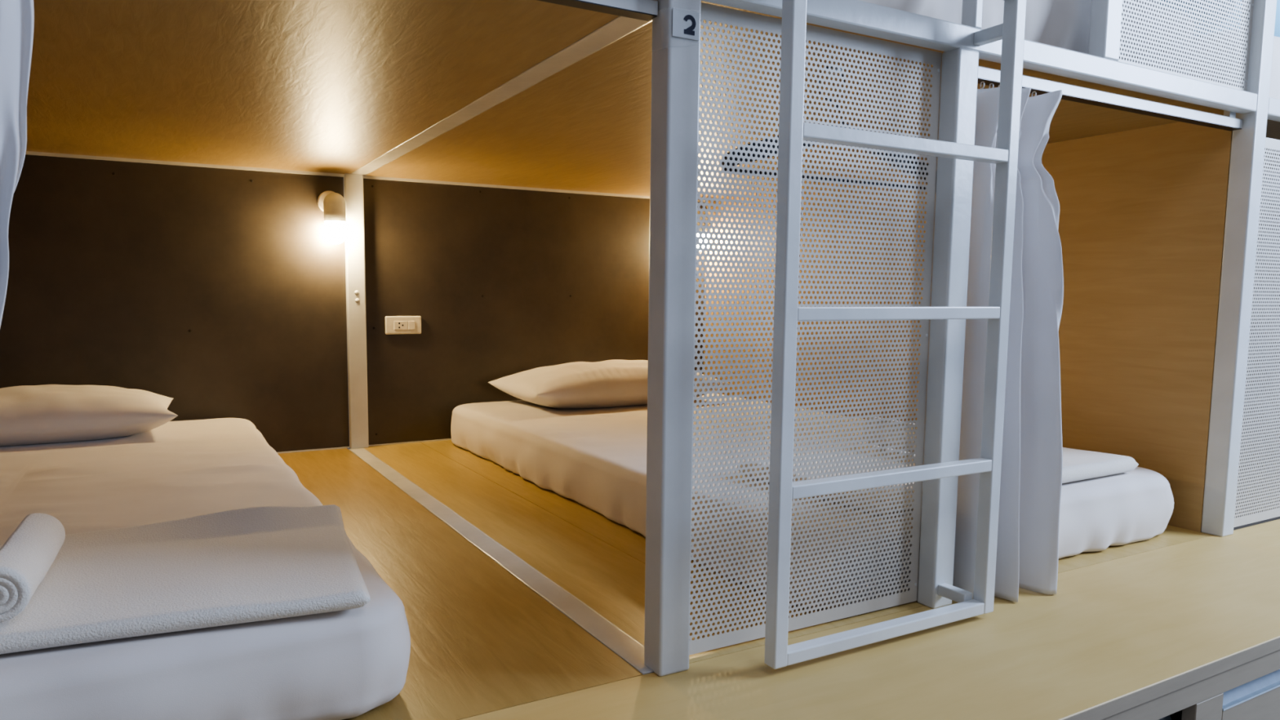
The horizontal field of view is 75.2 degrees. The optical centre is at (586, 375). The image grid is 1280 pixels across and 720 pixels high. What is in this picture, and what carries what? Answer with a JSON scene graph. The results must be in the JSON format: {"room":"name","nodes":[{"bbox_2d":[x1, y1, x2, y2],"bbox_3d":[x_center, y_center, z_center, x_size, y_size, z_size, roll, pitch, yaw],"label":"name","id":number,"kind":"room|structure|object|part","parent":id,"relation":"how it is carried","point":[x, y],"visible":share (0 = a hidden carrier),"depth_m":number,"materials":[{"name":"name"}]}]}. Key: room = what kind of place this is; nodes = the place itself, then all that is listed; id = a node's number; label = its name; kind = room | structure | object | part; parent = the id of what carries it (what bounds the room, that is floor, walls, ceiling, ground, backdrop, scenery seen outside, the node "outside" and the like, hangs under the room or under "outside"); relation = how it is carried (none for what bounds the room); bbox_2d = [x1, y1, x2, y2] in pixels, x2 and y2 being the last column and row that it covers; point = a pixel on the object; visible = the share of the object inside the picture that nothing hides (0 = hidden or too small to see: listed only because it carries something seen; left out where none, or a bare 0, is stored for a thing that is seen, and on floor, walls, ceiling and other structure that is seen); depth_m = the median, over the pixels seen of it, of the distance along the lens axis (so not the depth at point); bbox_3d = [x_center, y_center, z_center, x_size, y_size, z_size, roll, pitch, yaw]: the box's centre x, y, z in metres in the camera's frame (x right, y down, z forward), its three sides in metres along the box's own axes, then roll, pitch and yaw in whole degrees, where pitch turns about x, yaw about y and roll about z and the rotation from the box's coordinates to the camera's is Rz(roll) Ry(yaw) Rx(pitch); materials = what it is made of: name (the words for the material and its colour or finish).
{"room":"dormitory","nodes":[
{"label":"dormitory","id":0,"kind":"room"},
{"bbox_2d":[26,0,619,173],"bbox_3d":[-1.058,-0.584,1.619,1.580,0.018,1.990,-3,6,-28],"label":"ceiling","id":1,"kind":"structure","parent":0,"point":[315,86],"depth_m":1.52,"materials":[{"name":"brown wood"}]},
{"bbox_2d":[0,154,706,452],"bbox_3d":[-0.843,-0.217,2.888,3.055,0.939,0.025,-3,6,-28],"label":"wall","id":2,"kind":"structure","parent":0,"point":[217,292],"depth_m":2.80,"materials":[{"name":"paint"}]},
{"bbox_2d":[25,151,343,177],"bbox_3d":[-1.498,-0.655,2.480,1.511,0.010,0.006,-3,6,-28],"label":"trim","id":3,"kind":"structure","parent":2,"relation":"attached to","point":[28,153],"depth_m":2.59,"materials":[{"name":"white metal"}]},
{"bbox_2d":[276,446,349,453],"bbox_3d":[-1.504,0.282,2.570,1.511,0.004,0.004,-3,6,-28],"label":"trim","id":4,"kind":"structure","parent":2,"relation":"attached to","point":[344,446],"depth_m":2.87,"materials":[{"name":"wood"}]},
{"bbox_2d":[317,191,346,244],"bbox_3d":[-0.852,-0.534,2.783,0.080,0.181,0.098,-3,6,-28],"label":"wall lamp","id":5,"kind":"object","parent":2,"relation":"attached to","point":[332,204],"visible":1,"depth_m":2.75,"materials":[{"name":"beige plastic"}]},
{"bbox_3d":[-0.873,-0.590,2.814,0.076,0.076,0.016,-3,6,-28],"label":"wall plate","id":6,"kind":"part","parent":5,"relation":"part of","materials":[{"name":"beige plastic"}]},
{"bbox_3d":[-0.842,-0.484,2.778,0.065,0.084,0.065,-3,6,-28],"label":"lamp shade","id":7,"kind":"part","parent":5,"relation":"part of","materials":[{"name":"beige"}]},
{"bbox_2d":[385,315,421,334],"bbox_3d":[-0.656,-0.182,2.971,0.131,0.065,0.013,-3,6,-28],"label":"wall socket","id":8,"kind":"object","parent":2,"relation":"attached to","point":[394,325],"visible":1,"depth_m":2.97,"materials":[{"name":"beige plastic"}]},
{"bbox_2d":[408,320,414,329],"bbox_3d":[-0.629,-0.182,2.981,0.024,0.031,0.004,-3,6,-28],"label":"switch","id":9,"kind":"object","parent":8,"relation":"attached to","point":[411,323],"depth_m":2.98,"materials":[{"name":"beige plastic"}]},
{"bbox_2d":[368,438,451,446],"bbox_3d":[-0.136,0.220,3.293,1.462,0.004,0.004,-3,6,-28],"label":"trim","id":10,"kind":"structure","parent":2,"relation":"attached to","point":[448,438],"depth_m":3.02,"materials":[{"name":"wood"}]},
{"bbox_2d":[363,175,705,202],"bbox_3d":[-0.130,-0.717,3.203,1.462,0.010,0.006,-3,6,-28],"label":"trim","id":11,"kind":"structure","parent":2,"relation":"attached to","point":[364,176],"depth_m":3.10,"materials":[{"name":"white metal"}]},
{"bbox_2d":[278,448,642,719],"bbox_3d":[-1.074,0.385,1.702,1.552,0.030,2.000,-3,6,-28],"label":"floor","id":12,"kind":"structure","parent":0,"point":[482,641],"depth_m":1.39,"materials":[{"name":"brown wood"}]},
{"bbox_2d":[0,417,410,719],"bbox_3d":[-1.140,0.298,1.640,1.112,0.154,1.911,-3,6,-28],"label":"mattress","id":13,"kind":"object","parent":12,"relation":"on","point":[350,663],"visible":0.73,"depth_m":1.03,"materials":[{"name":"white fabric"}]},
{"bbox_2d":[0,384,177,446],"bbox_3d":[-1.499,0.097,2.260,0.680,0.139,0.420,-3,6,-28],"label":"pillow","id":14,"kind":"object","parent":13,"relation":"on","point":[29,415],"visible":1,"depth_m":2.17,"materials":[{"name":"white fabric"}]},
{"bbox_2d":[0,504,370,653],"bbox_3d":[-0.715,0.261,1.071,0.800,0.046,0.410,-2,6,-22],"label":"folded blanket","id":15,"kind":"object","parent":13,"relation":"on","point":[259,563],"visible":0.91,"depth_m":1.08,"materials":[{"name":"white fabric"}]},
{"bbox_2d":[0,513,65,622],"bbox_3d":[-0.696,0.229,1.020,0.062,0.065,0.255,-2,6,-24],"label":"rolled towel","id":16,"kind":"object","parent":15,"relation":"on","point":[28,554],"visible":1,"depth_m":0.97,"materials":[{"name":"white fabric"}]},
{"bbox_2d":[364,440,1213,663],"bbox_3d":[0.326,0.322,2.441,1.510,0.030,2.001,-3,6,-28],"label":"floor","id":17,"kind":"structure","parent":0,"point":[600,561],"depth_m":1.85,"materials":[{"name":"brown wood"}]},
{"bbox_2d":[343,0,1279,676],"bbox_3d":[0.084,-0.660,2.190,4.036,2.030,1.996,-3,6,-28],"label":"bunk bed","id":18,"kind":"object","parent":17,"relation":"on","point":[675,60],"visible":0.99,"depth_m":1.39,"materials":[{"name":"white metal"}]},
{"bbox_3d":[-0.800,-0.218,2.881,0.062,0.950,0.030,-3,6,-28],"label":"post","id":19,"kind":"part","parent":18,"relation":"part of","materials":[{"name":"white metal"}]},
{"bbox_2d":[537,0,657,21],"bbox_3d":[-0.313,-0.482,0.901,0.912,0.040,0.022,-3,6,-28],"label":"rail","id":20,"kind":"object","parent":18,"relation":"attached to","point":[643,10],"visible":1,"depth_m":1.08,"materials":[{"name":"white metal"}]},
{"bbox_2d":[0,0,34,327],"bbox_3d":[-0.617,0.007,0.742,0.239,0.906,0.102,-3,6,-28],"label":"curtain","id":21,"kind":"object","parent":20,"relation":"hanging from","point":[16,16],"visible":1,"depth_m":0.75,"materials":[{"name":"fabric"}]},
{"bbox_3d":[0.122,-0.571,1.109,0.052,2.001,0.045,-3,6,-28],"label":"post","id":22,"kind":"part","parent":18,"relation":"part of","materials":[{"name":"white metal"}]},
{"bbox_2d":[671,7,699,40],"bbox_3d":[0.118,-0.461,1.102,0.065,0.054,0.030,1,6,12],"label":"number label","id":23,"kind":"object","parent":18,"relation":"attached to","point":[685,23],"visible":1,"depth_m":1.10,"materials":[{"name":"white"}]},
{"bbox_2d":[688,2,942,655],"bbox_3d":[0.355,-0.060,1.313,0.518,0.941,0.025,-3,6,-28],"label":"perforated panel","id":24,"kind":"object","parent":18,"relation":"attached to","point":[709,12],"visible":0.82,"depth_m":1.30,"materials":[{"name":"metal"}]},
{"bbox_2d":[721,66,937,191],"bbox_3d":[0.406,-0.395,1.312,0.469,0.180,0.012,-3,6,-28],"label":"hanger","id":25,"kind":"object","parent":24,"relation":"hanging from","point":[830,100],"visible":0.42,"depth_m":1.29,"materials":[{"name":"black plastic"}]},
{"bbox_2d":[764,0,1026,669],"bbox_3d":[0.462,-0.312,1.248,0.475,1.438,0.078,-3,6,-28],"label":"ladder","id":26,"kind":"object","parent":18,"relation":"attached to","point":[793,131],"visible":1,"depth_m":1.22,"materials":[{"name":"white metal"}]},
{"bbox_3d":[0.275,-0.301,1.119,0.024,1.438,0.024,-3,6,-28],"label":"ladder rail","id":27,"kind":"part","parent":26,"relation":"part of","materials":[{"name":"white metal"}]},
{"bbox_3d":[0.673,-0.319,1.329,0.024,1.438,0.024,-3,6,-28],"label":"ladder rail","id":28,"kind":"part","parent":26,"relation":"part of","materials":[{"name":"white metal"}]},
{"bbox_3d":[0.618,-0.068,1.418,0.050,0.945,0.036,-3,6,-28],"label":"post","id":29,"kind":"part","parent":18,"relation":"part of","materials":[{"name":"white metal"}]},
{"bbox_3d":[0.640,-0.763,1.357,0.017,0.380,0.028,-3,6,-28],"label":"guard post","id":30,"kind":"part","parent":18,"relation":"part of","materials":[{"name":"white metal"}]},
{"bbox_3d":[0.969,-0.778,1.533,0.048,0.380,0.032,-3,6,-28],"label":"guard post","id":31,"kind":"part","parent":18,"relation":"part of","materials":[{"name":"white metal"}]},
{"bbox_2d":[977,65,1242,130],"bbox_3d":[1.027,-0.542,1.609,0.914,0.040,0.022,-3,6,-28],"label":"rail","id":32,"kind":"object","parent":18,"relation":"attached to","point":[1228,122],"visible":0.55,"depth_m":1.61,"materials":[{"name":"white metal"}]},
{"bbox_2d":[952,80,1063,602],"bbox_3d":[0.758,-0.055,1.466,0.193,0.906,0.113,-3,6,-28],"label":"curtain","id":33,"kind":"object","parent":32,"relation":"hanging from","point":[1027,557],"visible":0.63,"depth_m":1.46,"materials":[{"name":"fabric"}]},
{"bbox_2d":[1118,0,1253,91],"bbox_3d":[1.214,-0.790,1.670,0.514,0.379,0.002,-3,6,-28],"label":"perforated panel","id":34,"kind":"object","parent":18,"relation":"attached to","point":[1192,4],"visible":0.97,"depth_m":1.69,"materials":[{"name":"metal"}]},
{"bbox_3d":[1.462,-0.631,1.818,0.050,2.001,0.045,-3,6,-28],"label":"post","id":35,"kind":"part","parent":18,"relation":"part of","materials":[{"name":"white metal"}]},
{"bbox_2d":[1233,137,1279,527],"bbox_3d":[1.706,-0.098,1.998,0.511,0.894,0.002,-3,6,-28],"label":"perforated panel","id":36,"kind":"object","parent":18,"relation":"attached to","point":[1273,144],"visible":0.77,"depth_m":1.94,"materials":[{"name":"metal"}]},
{"bbox_2d":[450,393,1173,608],"bbox_3d":[0.428,0.227,2.475,1.160,0.154,1.934,-3,6,-28],"label":"mattress","id":37,"kind":"object","parent":17,"relation":"on","point":[595,459],"visible":0.32,"depth_m":2.01,"materials":[{"name":"white fabric"}]},
{"bbox_2d":[488,359,729,408],"bbox_3d":[0.084,0.020,3.078,0.790,0.151,0.440,-3,6,-28],"label":"pillow","id":38,"kind":"object","parent":37,"relation":"on","point":[614,383],"visible":0.68,"depth_m":2.88,"materials":[{"name":"white fabric"}]},
{"bbox_2d":[738,445,1138,515],"bbox_3d":[0.789,0.200,1.845,0.838,0.038,0.418,-3,6,-28],"label":"folded blanket","id":39,"kind":"object","parent":37,"relation":"on","point":[1077,464],"visible":0.13,"depth_m":1.80,"materials":[{"name":"white fabric"}]},
{"bbox_2d":[862,417,925,452],"bbox_3d":[0.761,0.144,1.837,0.064,0.068,0.339,-3,6,-28],"label":"rolled towel","id":40,"kind":"object","parent":39,"relation":"on","point":[869,423],"visible":0.07,"depth_m":1.90,"materials":[{"name":"white fabric"}]},
{"bbox_2d":[363,0,1279,199],"bbox_3d":[0.770,-0.666,2.586,2.452,0.018,1.990,-3,6,-28],"label":"ceiling","id":41,"kind":"structure","parent":0,"point":[585,126],"depth_m":2.00,"materials":[{"name":"brown wood"}]},
{"bbox_2d":[859,0,1193,75],"bbox_3d":[0.324,-0.769,2.322,1.403,0.228,1.905,-3,6,-28],"label":"mattress","id":42,"kind":"object","parent":41,"relation":"on","point":[1063,24],"visible":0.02,"depth_m":1.55,"materials":[{"name":"white fabric"}]},
{"bbox_2d":[1189,29,1279,99],"bbox_3d":[1.454,-0.813,2.922,0.900,0.215,1.896,-3,6,-28],"label":"mattress","id":43,"kind":"object","parent":41,"relation":"on","point":[1274,89],"visible":0.03,"depth_m":1.95,"materials":[{"name":"white fabric"}]},
{"bbox_2d":[1154,0,1279,36],"bbox_3d":[1.608,-0.934,2.318,0.560,0.164,0.622,-3,6,-28],"label":"folded blanket","id":44,"kind":"object","parent":43,"relation":"on","point":[1277,29],"visible":0.02,"depth_m":2.00,"materials":[{"name":"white fabric"}]},
{"bbox_2d":[703,114,1232,532],"bbox_3d":[0.976,-0.194,2.740,0.018,0.948,1.955,-3,6,-28],"label":"wall","id":45,"kind":"structure","parent":0,"point":[1143,211],"depth_m":2.03,"materials":[{"name":"brown wood"}]},
{"bbox_2d":[696,210,711,251],"bbox_3d":[0.475,-0.616,3.483,0.080,0.181,0.098,-3,6,-28],"label":"wall lamp","id":46,"kind":"object","parent":45,"relation":"attached to","point":[698,211],"visible":0.19,"depth_m":3.45,"materials":[{"name":"beige plastic"}]},
{"bbox_3d":[0.484,-0.566,3.478,0.065,0.084,0.065,-3,6,-28],"label":"lamp shade","id":47,"kind":"part","parent":46,"relation":"part of","materials":[{"name":"beige"}]},
{"bbox_3d":[1.072,0.999,0.247,7.600,0.050,2.565,-3,6,-28],"label":"floor","id":48,"kind":"structure","parent":0,"visible":0},
{"bbox_2d":[1102,649,1279,719],"bbox_3d":[0.535,0.661,1.234,5.600,0.428,0.330,-3,6,-28],"label":"storage cabinet","id":49,"kind":"object","parent":48,"relation":"on","point":[1251,690],"visible":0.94,"depth_m":1.27,"materials":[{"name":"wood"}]},
{"bbox_2d":[460,519,1279,719],"bbox_3d":[0.531,0.436,1.222,5.600,0.022,0.355,-3,6,-28],"label":"ledge","id":50,"kind":"object","parent":49,"relation":"on","point":[1116,636],"visible":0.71,"depth_m":1.25,"materials":[{"name":"brown wood"}]},
{"bbox_3d":[1.250,0.654,1.438,0.641,0.314,0.018,-3,6,-28],"label":"drawer","id":51,"kind":"part","parent":49,"relation":"part of","materials":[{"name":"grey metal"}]}
]}

